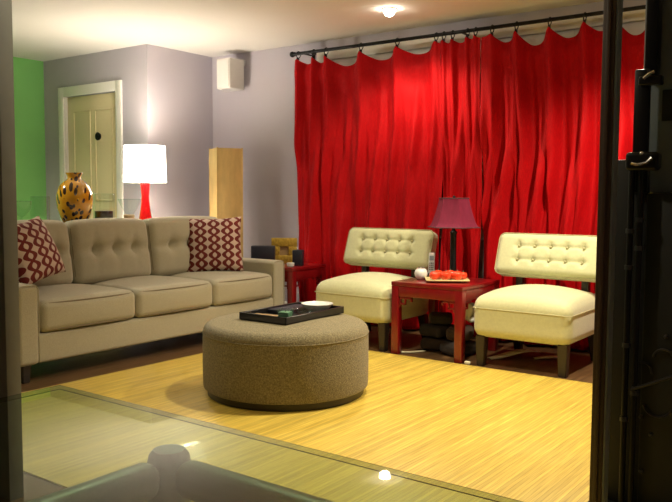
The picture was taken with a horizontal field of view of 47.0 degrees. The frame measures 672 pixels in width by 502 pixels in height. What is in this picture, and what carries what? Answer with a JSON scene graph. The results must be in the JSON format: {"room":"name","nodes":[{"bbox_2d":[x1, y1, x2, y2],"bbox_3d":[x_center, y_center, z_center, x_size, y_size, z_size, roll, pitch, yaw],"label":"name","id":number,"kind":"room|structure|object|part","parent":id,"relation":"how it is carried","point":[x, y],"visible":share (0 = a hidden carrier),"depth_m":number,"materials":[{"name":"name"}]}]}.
{"room":"living room","nodes":[
{"label":"living room","id":0,"kind":"room"},
{"bbox_2d":[13,57,46,219],"bbox_3d":[-5.137,-0.583,5.827,0.100,2.576,6.520,3,5,36],"label":"wall","id":1,"kind":"structure","parent":0,"point":[28,73],"depth_m":8.24,"materials":[{"name":"green paint"}]},
{"bbox_2d":[43,45,140,220],"bbox_3d":[-2.492,-0.724,7.984,1.590,2.576,0.100,3,5,36],"label":"wall","id":2,"kind":"structure","parent":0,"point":[123,64],"depth_m":7.82,"materials":[{"name":"grey paint"}]},
{"bbox_2d":[58,80,123,221],"bbox_3d":[-2.507,-0.569,7.968,1.040,2.270,0.160,3,5,36],"label":"door","id":3,"kind":"structure","parent":2,"relation":"attached to","point":[90,126],"depth_m":7.91,"materials":[{"name":"beige paint"}]},
{"bbox_3d":[-2.502,-0.570,7.974,0.654,1.770,0.010,3,5,36],"label":"panel moulding","id":4,"kind":"part","parent":3,"relation":"part of","materials":[{"name":"beige paint"}]},
{"bbox_2d":[140,44,212,217],"bbox_3d":[-1.587,-0.705,7.789,0.100,2.576,0.860,3,5,36],"label":"wall","id":5,"kind":"structure","parent":0,"point":[176,85],"depth_m":7.70,"materials":[{"name":"grey paint"}]},
{"bbox_2d":[0,325,592,501],"bbox_3d":[-1.425,0.929,3.720,8.710,0.100,7.580,3,5,36],"label":"floor","id":6,"kind":"structure","parent":0,"point":[60,371],"depth_m":5.39,"materials":[{"name":"brown wood"}]},
{"bbox_2d":[0,0,23,500],"bbox_3d":[-1.266,-0.351,2.873,0.170,2.576,0.058,3,5,36],"label":"trim","id":7,"kind":"structure","parent":6,"relation":"on","point":[11,445],"depth_m":2.85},
{"bbox_2d":[17,216,283,383],"bbox_3d":[-1.516,0.239,5.808,0.948,0.976,2.440,3,5,36],"label":"sofa","id":8,"kind":"object","parent":6,"relation":"on","point":[125,282],"visible":0.8,"depth_m":5.51,"materials":[{"name":"beige fabric"}]},
{"bbox_3d":[-1.900,0.745,4.707,0.060,0.122,0.060,3,5,36],"label":"leg","id":9,"kind":"part","parent":8,"relation":"part of","materials":[{"name":"black wood"}]},
{"bbox_3d":[-2.181,0.421,4.882,0.850,0.509,0.144,3,5,36],"label":"arm","id":10,"kind":"part","parent":8,"relation":"part of","materials":[{"name":"beige fabric"}]},
{"bbox_2d":[17,216,65,283],"bbox_3d":[-1.952,0.001,4.950,0.232,0.446,0.465,1,4,16],"label":"throw pillow","id":11,"kind":"object","parent":8,"relation":"on","point":[39,258],"visible":0.8,"depth_m":4.89,"materials":[{"name":"fabric"}]},
{"bbox_2d":[17,220,72,286],"bbox_3d":[-2.079,0.030,5.252,0.257,0.484,0.576,3,5,36],"label":"cushion","id":12,"kind":"object","parent":8,"relation":"on","point":[61,233],"depth_m":5.35,"materials":[{"name":"beige fabric"}]},
{"bbox_2d":[37,284,134,331],"bbox_3d":[-1.859,0.353,5.189,0.758,0.231,0.723,3,5,36],"label":"seat cushion","id":13,"kind":"object","parent":8,"relation":"on","point":[60,307],"depth_m":4.97,"materials":[{"name":"beige fabric"}]},
{"bbox_2d":[65,218,150,283],"bbox_3d":[-1.700,-0.005,5.766,0.257,0.484,0.696,3,5,36],"label":"cushion","id":14,"kind":"object","parent":8,"relation":"on","point":[102,250],"depth_m":5.65,"materials":[{"name":"beige fabric"}]},
{"bbox_2d":[90,275,211,317],"bbox_3d":[-1.427,0.313,5.774,0.758,0.231,0.723,3,5,36],"label":"seat cushion","id":15,"kind":"object","parent":8,"relation":"on","point":[155,296],"depth_m":5.56,"materials":[{"name":"beige fabric"}]},
{"bbox_3d":[-1.524,0.516,5.833,0.900,0.180,2.180,3,5,36],"label":"seat","id":16,"kind":"part","parent":8,"relation":"part of","materials":[{"name":"beige fabric"}]},
{"bbox_2d":[143,216,217,275],"bbox_3d":[-1.251,-0.046,6.372,0.257,0.484,0.806,3,5,36],"label":"cushion","id":17,"kind":"object","parent":8,"relation":"on","point":[168,248],"depth_m":6.13,"materials":[{"name":"beige fabric"}]},
{"bbox_2d":[187,216,243,271],"bbox_3d":[-1.000,-0.051,6.341,0.482,0.466,0.208,0,4,-9],"label":"throw pillow","id":18,"kind":"object","parent":8,"relation":"on","point":[213,244],"visible":0.98,"depth_m":6.27,"materials":[{"name":"fabric"}]},
{"bbox_2d":[171,271,271,305],"bbox_3d":[-1.007,0.275,6.342,0.758,0.231,0.680,3,5,36],"label":"seat cushion","id":19,"kind":"object","parent":8,"relation":"on","point":[229,288],"depth_m":6.12,"materials":[{"name":"beige fabric"}]},
{"bbox_3d":[-0.818,0.296,6.726,0.850,0.509,0.144,3,5,36],"label":"arm","id":20,"kind":"part","parent":8,"relation":"part of","materials":[{"name":"beige fabric"}]},
{"bbox_2d":[209,147,242,256],"bbox_3d":[-1.054,-0.183,7.406,0.256,1.596,0.256,-2,5,-26],"label":"lamp","id":21,"kind":"object","parent":6,"relation":"on","point":[225,164],"visible":0.42,"depth_m":7.27,"materials":[{"name":"beige wood"}]},
{"bbox_2d":[0,385,522,501],"bbox_3d":[-0.314,0.737,0.605,1.752,0.740,1.418,3,5,36],"label":"glass table","id":22,"kind":"object","parent":6,"relation":"on","point":[169,474],"visible":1,"depth_m":1.19,"materials":[{"name":"clear glass"}]},
{"bbox_3d":[-0.617,0.399,0.823,0.052,0.060,1.085,3,5,36],"label":"rail","id":23,"kind":"part","parent":22,"relation":"part of","materials":[{"name":"grey metal"}]},
{"bbox_3d":[-0.279,0.692,1.306,0.072,0.730,0.072,3,5,36],"label":"leg","id":24,"kind":"part","parent":22,"relation":"part of","materials":[{"name":"grey metal"}]},
{"bbox_3d":[0.171,0.394,0.953,1.055,0.060,0.052,3,5,36],"label":"rail","id":25,"kind":"part","parent":22,"relation":"part of","materials":[{"name":"grey metal"}]},
{"bbox_2d":[283,263,325,303],"bbox_3d":[-0.465,0.387,6.875,0.590,0.540,0.475,3,5,36],"label":"side table","id":26,"kind":"object","parent":6,"relation":"on","point":[291,275],"visible":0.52,"depth_m":6.58,"materials":[{"name":"red wood"}]},
{"bbox_2d":[251,245,274,259],"bbox_3d":[-0.644,0.036,6.831,0.210,0.165,0.100,0,4,-2],"label":"storage box","id":27,"kind":"object","parent":26,"relation":"on","point":[257,251],"visible":0.56,"depth_m":6.78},
{"bbox_2d":[271,238,296,263],"bbox_3d":[-0.465,-0.002,6.920,0.230,0.230,0.044,0,4,-4],"label":"square frame","id":28,"kind":"object","parent":26,"relation":"on","point":[284,247],"visible":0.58,"depth_m":6.90,"materials":[{"name":"gold metal"}]},
{"bbox_2d":[287,262,293,266],"bbox_3d":[-0.389,0.118,6.611,0.068,0.035,0.068,3,5,36],"label":"cup","id":29,"kind":"object","parent":26,"relation":"on","point":[289,264],"visible":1,"depth_m":6.58,"materials":[{"name":"white ceramic"}]},
{"bbox_3d":[-0.375,0.425,6.554,0.058,0.512,0.058,3,5,36],"label":"leg","id":30,"kind":"part","parent":26,"relation":"part of","materials":[{"name":"red wood"}]},
{"bbox_2d":[292,250,303,265],"bbox_3d":[-0.331,0.059,6.744,0.090,0.135,0.090,1,4,6],"label":"storage box","id":31,"kind":"object","parent":26,"relation":"on","point":[297,255],"visible":0.87,"depth_m":6.70,"materials":[{"name":"black"}]},
{"bbox_3d":[-0.130,0.402,6.885,0.058,0.512,0.058,3,5,36],"label":"leg","id":32,"kind":"part","parent":26,"relation":"part of","materials":[{"name":"red wood"}]},
{"bbox_2d":[21,350,591,501],"bbox_3d":[0.497,0.886,3.710,4.610,0.008,2.950,3,5,36],"label":"floor mat","id":33,"kind":"object","parent":6,"relation":"on","point":[523,437],"visible":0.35,"depth_m":3.72,"materials":[{"name":"yellow wood"}]},
{"bbox_2d":[202,313,368,411],"bbox_3d":[-0.292,0.607,4.517,0.967,0.425,0.967,3,5,36],"label":"ottoman","id":34,"kind":"object","parent":33,"relation":"on","point":[320,363],"visible":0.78,"depth_m":4.11,"materials":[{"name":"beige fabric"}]},
{"bbox_2d":[239,302,343,324],"bbox_3d":[-0.256,0.366,4.596,0.358,0.042,0.565,3,5,36],"label":"tray","id":35,"kind":"object","parent":34,"relation":"on","point":[302,316],"visible":0.8,"depth_m":4.45,"materials":[{"name":"black paint"}]},
{"bbox_2d":[278,310,291,316],"bbox_3d":[-0.287,0.360,4.371,0.072,0.066,0.072,2,4,18],"label":"candle jar","id":36,"kind":"object","parent":35,"relation":"on","point":[285,313],"visible":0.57,"depth_m":4.35,"materials":[{"name":"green glass"}]},
{"bbox_2d":[268,304,306,313],"bbox_3d":[-0.277,0.356,4.721,0.134,0.024,0.282,3,5,36],"label":"folder","id":37,"kind":"object","parent":35,"relation":"on","point":[296,308],"visible":0.6,"depth_m":4.67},
{"bbox_2d":[301,301,332,311],"bbox_3d":[-0.114,0.344,4.689,0.196,0.055,0.196,3,5,36],"label":"bowl","id":38,"kind":"object","parent":35,"relation":"on","point":[309,305],"visible":0.81,"depth_m":4.64,"materials":[{"name":"white ceramic"}]},
{"bbox_2d":[588,0,671,501],"bbox_3d":[1.299,-0.238,2.723,0.655,2.400,0.400,3,5,36],"label":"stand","id":39,"kind":"object","parent":33,"relation":"on","point":[640,441],"visible":0.99,"depth_m":2.75,"materials":[{"name":"black metal"}]},
{"bbox_3d":[1.044,0.313,2.774,0.022,1.250,0.022,3,5,36],"label":"rod","id":40,"kind":"part","parent":39,"relation":"part of","materials":[{"name":"black metal"}]},
{"bbox_3d":[1.051,0.306,2.840,0.158,1.275,0.025,3,5,36],"label":"plate","id":41,"kind":"part","parent":39,"relation":"part of","materials":[{"name":"black metal"}]},
{"bbox_3d":[1.070,0.319,2.755,0.022,1.240,0.022,3,5,36],"label":"rod","id":42,"kind":"part","parent":39,"relation":"part of","materials":[{"name":"black metal"}]},
{"bbox_3d":[1.082,-0.424,2.736,0.053,0.435,0.025,3,5,36],"label":"post","id":43,"kind":"part","parent":39,"relation":"part of","materials":[{"name":"black metal"}]},
{"bbox_3d":[1.054,-0.308,2.660,0.073,0.033,0.016,3,5,36],"label":"lever","id":44,"kind":"part","parent":39,"relation":"part of","materials":[{"name":"silver metal"}]},
{"bbox_3d":[1.081,-0.609,2.668,0.041,0.030,0.017,3,5,36],"label":"lever","id":45,"kind":"part","parent":39,"relation":"part of","materials":[{"name":"silver metal"}]},
{"bbox_3d":[1.121,-1.020,2.702,0.040,0.840,0.060,3,5,36],"label":"post","id":46,"kind":"part","parent":39,"relation":"part of","materials":[{"name":"black metal"}]},
{"bbox_3d":[1.359,-0.793,2.659,0.535,1.185,0.130,3,5,36],"label":"panel","id":47,"kind":"part","parent":39,"relation":"part of","materials":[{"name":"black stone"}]},
{"bbox_2d":[661,89,671,120],"bbox_3d":[1.325,-0.507,2.619,0.415,0.110,0.010,3,5,36],"label":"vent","id":48,"kind":"object","parent":39,"relation":"attached to","point":[666,94],"depth_m":2.73,"materials":[{"name":"black metal"}]},
{"bbox_2d":[315,227,437,351],"bbox_3d":[0.303,0.272,6.118,0.816,0.886,0.714,3,5,36],"label":"slipper chair","id":49,"kind":"object","parent":6,"relation":"on","point":[365,295],"visible":0.84,"depth_m":6.02,"materials":[{"name":"fabric"}]},
{"bbox_3d":[0.249,0.579,6.551,0.066,0.210,0.116,3,5,36],"label":"leg","id":50,"kind":"part","parent":49,"relation":"part of","materials":[{"name":"black wood"}]},
{"bbox_3d":[0.295,0.343,6.114,0.684,0.345,0.680,3,5,36],"label":"seat","id":51,"kind":"part","parent":49,"relation":"part of","materials":[{"name":"fabric"}]},
{"bbox_3d":[0.354,0.638,5.735,0.066,0.210,0.066,3,5,36],"label":"leg","id":52,"kind":"part","parent":49,"relation":"part of","materials":[{"name":"black wood"}]},
{"bbox_3d":[0.436,-0.019,6.276,0.810,0.312,0.212,3,5,36],"label":"backrest","id":53,"kind":"part","parent":49,"relation":"part of","materials":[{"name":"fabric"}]},
{"bbox_3d":[0.708,0.606,6.214,0.066,0.210,0.116,3,5,36],"label":"leg","id":54,"kind":"part","parent":49,"relation":"part of","materials":[{"name":"black wood"}]},
{"bbox_2d":[401,350,425,352],"bbox_3d":[0.567,0.742,5.701,0.210,0.007,0.056,-1,4,-16],"label":"paper sheet","id":55,"kind":"object","parent":6,"relation":"on","point":[418,350],"visible":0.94,"depth_m":5.68,"materials":[{"name":"white paper"}]},
{"bbox_2d":[420,336,447,349],"bbox_3d":[0.767,0.691,5.834,0.221,0.095,0.251,2,4,24],"label":"cloth bundle","id":56,"kind":"object","parent":6,"relation":"on","point":[427,342],"visible":0.5,"depth_m":5.74,"materials":[{"name":"black fabric"}]},
{"bbox_2d":[419,323,453,337],"bbox_3d":[0.766,0.593,5.810,0.229,0.094,0.207,-3,5,-39],"label":"cloth bundle","id":57,"kind":"object","parent":56,"relation":"on","point":[426,329],"visible":0.76,"depth_m":5.73,"materials":[{"name":"black fabric"}]},
{"bbox_2d":[430,312,452,324],"bbox_3d":[0.790,0.503,5.810,0.174,0.074,0.207,1,4,8],"label":"cloth bundle","id":58,"kind":"object","parent":57,"relation":"on","point":[446,318],"visible":1,"depth_m":5.72,"materials":[{"name":"black fabric"}]},
{"bbox_2d":[391,277,499,363],"bbox_3d":[0.810,0.482,5.696,0.575,0.532,0.605,3,5,36],"label":"side table","id":59,"kind":"object","parent":6,"relation":"on","point":[461,294],"visible":0.79,"depth_m":5.48,"materials":[{"name":"red wood"}]},
{"bbox_3d":[0.442,0.499,5.631,0.058,0.504,0.058,3,5,36],"label":"leg","id":60,"kind":"part","parent":59,"relation":"part of","materials":[{"name":"red wood"}]},
{"bbox_2d":[414,267,427,279],"bbox_3d":[0.631,0.166,5.729,0.100,0.092,0.100,3,5,36],"label":"candle holder","id":61,"kind":"object","parent":59,"relation":"on","point":[420,273],"visible":1,"depth_m":5.70,"materials":[{"name":"white ceramic"}]},
{"bbox_2d":[427,253,434,276],"bbox_3d":[0.731,0.107,5.915,0.080,0.184,0.085,1,4,14],"label":"cordless phone","id":62,"kind":"object","parent":59,"relation":"on","point":[431,265],"visible":0.77,"depth_m":5.92,"materials":[{"name":"white plastic"}]},
{"bbox_3d":[0.764,0.469,6.067,0.058,0.504,0.058,3,5,36],"label":"leg","id":63,"kind":"part","parent":59,"relation":"part of","materials":[{"name":"red wood"}]},
{"bbox_2d":[425,277,469,282],"bbox_3d":[0.802,0.210,5.593,0.310,0.024,0.200,1,4,3],"label":"plate","id":64,"kind":"object","parent":59,"relation":"on","point":[429,279],"visible":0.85,"depth_m":5.50,"materials":[{"name":"beige ceramic"}]},
{"bbox_2d":[429,271,439,279],"bbox_3d":[0.712,0.173,5.565,0.078,0.073,0.077,3,5,36],"label":"fruit","id":65,"kind":"object","parent":64,"relation":"on","point":[434,275],"visible":0.94,"depth_m":5.54,"materials":[{"name":"red food"}]},
{"bbox_2d":[440,271,450,279],"bbox_3d":[0.789,0.174,5.545,0.080,0.075,0.079,3,5,36],"label":"fruit","id":66,"kind":"object","parent":64,"relation":"on","point":[445,275],"visible":0.94,"depth_m":5.52,"materials":[{"name":"red food"}]},
{"bbox_2d":[451,270,462,279],"bbox_3d":[0.871,0.173,5.550,0.082,0.077,0.081,3,5,36],"label":"fruit","id":67,"kind":"object","parent":64,"relation":"on","point":[456,275],"visible":0.91,"depth_m":5.52,"materials":[{"name":"red food"}]},
{"bbox_2d":[462,271,466,278],"bbox_3d":[0.922,0.176,5.608,0.066,0.063,0.066,3,5,36],"label":"fruit","id":68,"kind":"object","parent":64,"relation":"on","point":[463,272],"visible":0.67,"depth_m":5.58,"materials":[{"name":"red food"}]},
{"bbox_2d":[428,196,479,270],"bbox_3d":[0.885,-0.105,5.816,0.390,0.623,0.390,3,5,36],"label":"lamp","id":69,"kind":"object","parent":59,"relation":"on","point":[453,213],"visible":0.96,"depth_m":5.71,"materials":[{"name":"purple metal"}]},
{"bbox_3d":[0.885,-0.105,5.816,0.124,0.623,0.124,3,5,36],"label":"lamp stem","id":70,"kind":"part","parent":69,"relation":"part of","materials":[{"name":"black metal"}]},
{"bbox_3d":[0.886,-0.287,5.802,0.379,0.222,0.378,3,5,36],"label":"lamp shade","id":71,"kind":"part","parent":69,"relation":"part of","materials":[{"name":"fabric"}]},
{"bbox_3d":[0.885,-0.179,5.810,0.350,0.009,0.404,0,4,-8],"label":"shade trim","id":72,"kind":"part","parent":69,"relation":"part of","materials":[{"name":"fabric"}]},
{"bbox_3d":[0.886,-0.396,5.795,0.236,0.009,0.204,-3,5,-38],"label":"shade trim","id":73,"kind":"part","parent":69,"relation":"part of","materials":[{"name":"fabric"}]},
{"bbox_3d":[0.855,0.523,5.327,0.058,0.504,0.058,3,5,36],"label":"leg","id":74,"kind":"part","parent":59,"relation":"part of","materials":[{"name":"red wood"}]},
{"bbox_3d":[1.177,0.493,5.763,0.058,0.504,0.058,3,5,36],"label":"leg","id":75,"kind":"part","parent":59,"relation":"part of","materials":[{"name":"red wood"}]},
{"bbox_2d":[440,340,475,355],"bbox_3d":[0.892,0.702,5.620,0.247,0.106,0.205,-3,5,-40],"label":"cloth bundle","id":76,"kind":"object","parent":6,"relation":"on","point":[446,347],"visible":0.55,"depth_m":5.56,"materials":[{"name":"black fabric"}]},
{"bbox_2d":[446,324,473,340],"bbox_3d":[0.906,0.594,5.624,0.187,0.096,0.230,2,4,17],"label":"cloth bundle","id":77,"kind":"object","parent":76,"relation":"on","point":[469,330],"visible":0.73,"depth_m":5.54,"materials":[{"name":"grey fabric"}]},
{"bbox_2d":[465,302,474,322],"bbox_3d":[0.976,0.449,5.661,0.108,0.145,0.075,3,5,36],"label":"crumpled paper","id":78,"kind":"object","parent":77,"relation":"on","point":[469,317],"visible":0.55,"depth_m":5.62,"materials":[{"name":"white paper"}]},
{"bbox_2d":[487,349,539,359],"bbox_3d":[1.277,0.738,5.541,0.412,0.045,0.106,-1,4,-23],"label":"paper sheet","id":79,"kind":"object","parent":6,"relation":"on","point":[517,351],"visible":1,"depth_m":5.52,"materials":[{"name":"paper"}]},
{"bbox_2d":[473,232,596,377],"bbox_3d":[1.401,0.335,5.310,0.816,0.886,0.714,3,5,36],"label":"slipper chair","id":80,"kind":"object","parent":6,"relation":"on","point":[560,316],"visible":0.88,"depth_m":5.19,"materials":[{"name":"beige fabric"}]},
{"bbox_3d":[0.994,0.675,5.265,0.066,0.210,0.066,3,5,36],"label":"leg","id":81,"kind":"part","parent":80,"relation":"part of","materials":[{"name":"black wood"}]},
{"bbox_3d":[1.348,0.643,5.743,0.066,0.210,0.116,3,5,36],"label":"leg","id":82,"kind":"part","parent":80,"relation":"part of","materials":[{"name":"black wood"}]},
{"bbox_3d":[1.394,0.406,5.306,0.684,0.345,0.680,3,5,36],"label":"seat","id":83,"kind":"part","parent":80,"relation":"part of","materials":[{"name":"fabric"}]},
{"bbox_3d":[1.534,0.044,5.468,0.810,0.312,0.212,3,5,36],"label":"backrest","id":84,"kind":"part","parent":80,"relation":"part of","materials":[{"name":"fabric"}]},
{"bbox_3d":[1.452,0.702,4.927,0.066,0.210,0.066,3,5,36],"label":"leg","id":85,"kind":"part","parent":80,"relation":"part of","materials":[{"name":"black wood"}]},
{"bbox_3d":[1.806,0.670,5.406,0.066,0.210,0.116,3,5,36],"label":"leg","id":86,"kind":"part","parent":80,"relation":"part of","materials":[{"name":"black wood"}]},
{"bbox_2d":[533,356,557,358],"bbox_3d":[1.508,0.755,5.488,0.205,0.020,0.069,0,4,3],"label":"paper sheet","id":87,"kind":"object","parent":6,"relation":"on","point":[539,357],"visible":0.76,"depth_m":5.47,"materials":[{"name":"brown paper"}]},
{"bbox_3d":[-2.133,0.238,6.277,0.440,0.905,2.080,3,5,36],"label":"console table","id":88,"kind":"object","parent":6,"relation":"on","visible":0},
{"bbox_2d":[56,172,92,222],"bbox_3d":[-2.107,-0.421,6.226,0.286,0.418,0.286,3,5,36],"label":"vase","id":89,"kind":"object","parent":88,"relation":"on","point":[74,196],"visible":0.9,"depth_m":6.13,"materials":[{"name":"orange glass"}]},
{"bbox_2d":[95,194,114,217],"bbox_3d":[-1.941,-0.354,6.456,0.176,0.253,0.176,3,5,36],"label":"glass","id":90,"kind":"object","parent":88,"relation":"on","point":[103,213],"visible":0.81,"depth_m":6.40,"materials":[{"name":"glass"}]},
{"bbox_2d":[95,210,112,217],"bbox_3d":[-1.942,-0.289,6.461,0.150,0.098,0.150,3,5,36],"label":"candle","id":91,"kind":"object","parent":90,"relation":"on","point":[103,213],"depth_m":6.40,"materials":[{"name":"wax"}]},
{"bbox_2d":[123,214,134,217],"bbox_3d":[-1.738,-0.271,6.486,0.092,0.085,0.092,3,5,36],"label":"votive candle","id":92,"kind":"object","parent":88,"relation":"on","point":[124,215],"visible":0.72,"depth_m":6.45,"materials":[{"name":"beige wax"}]},
{"bbox_2d":[123,144,166,219],"bbox_3d":[-1.695,-0.594,6.856,0.378,0.676,0.378,3,5,36],"label":"table lamp","id":93,"kind":"object","parent":88,"relation":"on","point":[144,165],"visible":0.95,"depth_m":6.70,"materials":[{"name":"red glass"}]},
{"bbox_3d":[-1.694,-0.770,6.843,0.378,0.322,0.378,3,5,36],"label":"lamp shade","id":94,"kind":"part","parent":93,"relation":"part of","materials":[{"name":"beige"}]},
{"bbox_2d":[12,0,603,60],"bbox_3d":[-1.411,-1.740,3.529,8.710,0.100,7.580,3,5,36],"label":"ceiling","id":95,"kind":"structure","parent":0,"point":[43,30],"depth_m":6.32,"materials":[{"name":"white paint"}]},
{"bbox_2d":[382,7,396,16],"bbox_3d":[0.408,-1.821,5.902,0.116,0.057,0.116,3,5,36],"label":"ceiling light","id":96,"kind":"object","parent":95,"relation":"attached to","point":[388,11],"visible":1,"depth_m":5.87,"materials":[{"name":"white paint"}]},
{"bbox_2d":[212,0,645,301],"bbox_3d":[1.483,-0.570,6.127,7.020,2.576,0.100,3,5,36],"label":"wall","id":97,"kind":"structure","parent":0,"point":[259,119],"depth_m":7.59,"materials":[{"name":"grey paint"}]},
{"bbox_2d":[217,57,245,90],"bbox_3d":[-1.025,-1.752,7.659,0.180,0.310,0.285,3,5,36],"label":"wall speaker","id":98,"kind":"object","parent":97,"relation":"attached to","point":[230,71],"visible":1,"depth_m":7.56,"materials":[{"name":"grey plastic"}]},
{"bbox_2d":[217,59,228,87],"bbox_3d":[-1.107,-1.738,7.549,0.156,0.265,0.010,3,5,36],"label":"grille","id":99,"kind":"object","parent":98,"relation":"attached to","point":[222,64],"depth_m":7.54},
{"bbox_2d":[290,5,645,56],"bbox_3d":[1.196,-1.734,6.068,3.918,0.080,0.207,3,5,36],"label":"curtain rod","id":100,"kind":"object","parent":97,"relation":"attached to","point":[640,7],"visible":0.86,"depth_m":6.09,"materials":[{"name":"black metal"}]},
{"bbox_2d":[294,32,442,328],"bbox_3d":[0.252,-0.581,6.766,1.548,2.454,0.156,3,5,36],"label":"curtain","id":101,"kind":"object","parent":100,"relation":"hanging from","point":[368,151],"visible":0.73,"depth_m":6.73,"materials":[{"name":"red fabric"}]},
{"bbox_2d":[440,27,481,336],"bbox_3d":[0.996,-0.537,6.205,0.373,2.455,0.139,2,5,27],"label":"curtain","id":102,"kind":"object","parent":100,"relation":"hanging from","point":[461,147],"visible":0.77,"depth_m":6.18,"materials":[{"name":"red fabric"}]},
{"bbox_2d":[480,12,644,350],"bbox_3d":[1.863,-0.486,5.563,1.817,2.454,0.206,3,5,36],"label":"curtain","id":103,"kind":"object","parent":100,"relation":"hanging from","point":[540,106],"visible":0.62,"depth_m":5.80,"materials":[{"name":"red fabric"}]},
{"bbox_2d":[317,9,645,239],"bbox_3d":[1.192,-0.935,6.278,3.360,1.680,0.082,3,5,36],"label":"window","id":104,"kind":"structure","parent":97,"relation":"in","point":[633,22],"depth_m":6.10,"materials":[{"name":"white paint"}]},
{"bbox_2d":[589,0,622,501],"bbox_3d":[0.909,-0.318,2.576,0.048,2.576,0.070,3,5,36],"label":"trim","id":105,"kind":"structure","parent":0,"point":[613,9],"depth_m":2.58,"materials":[{"name":"black metal"}]}
]}

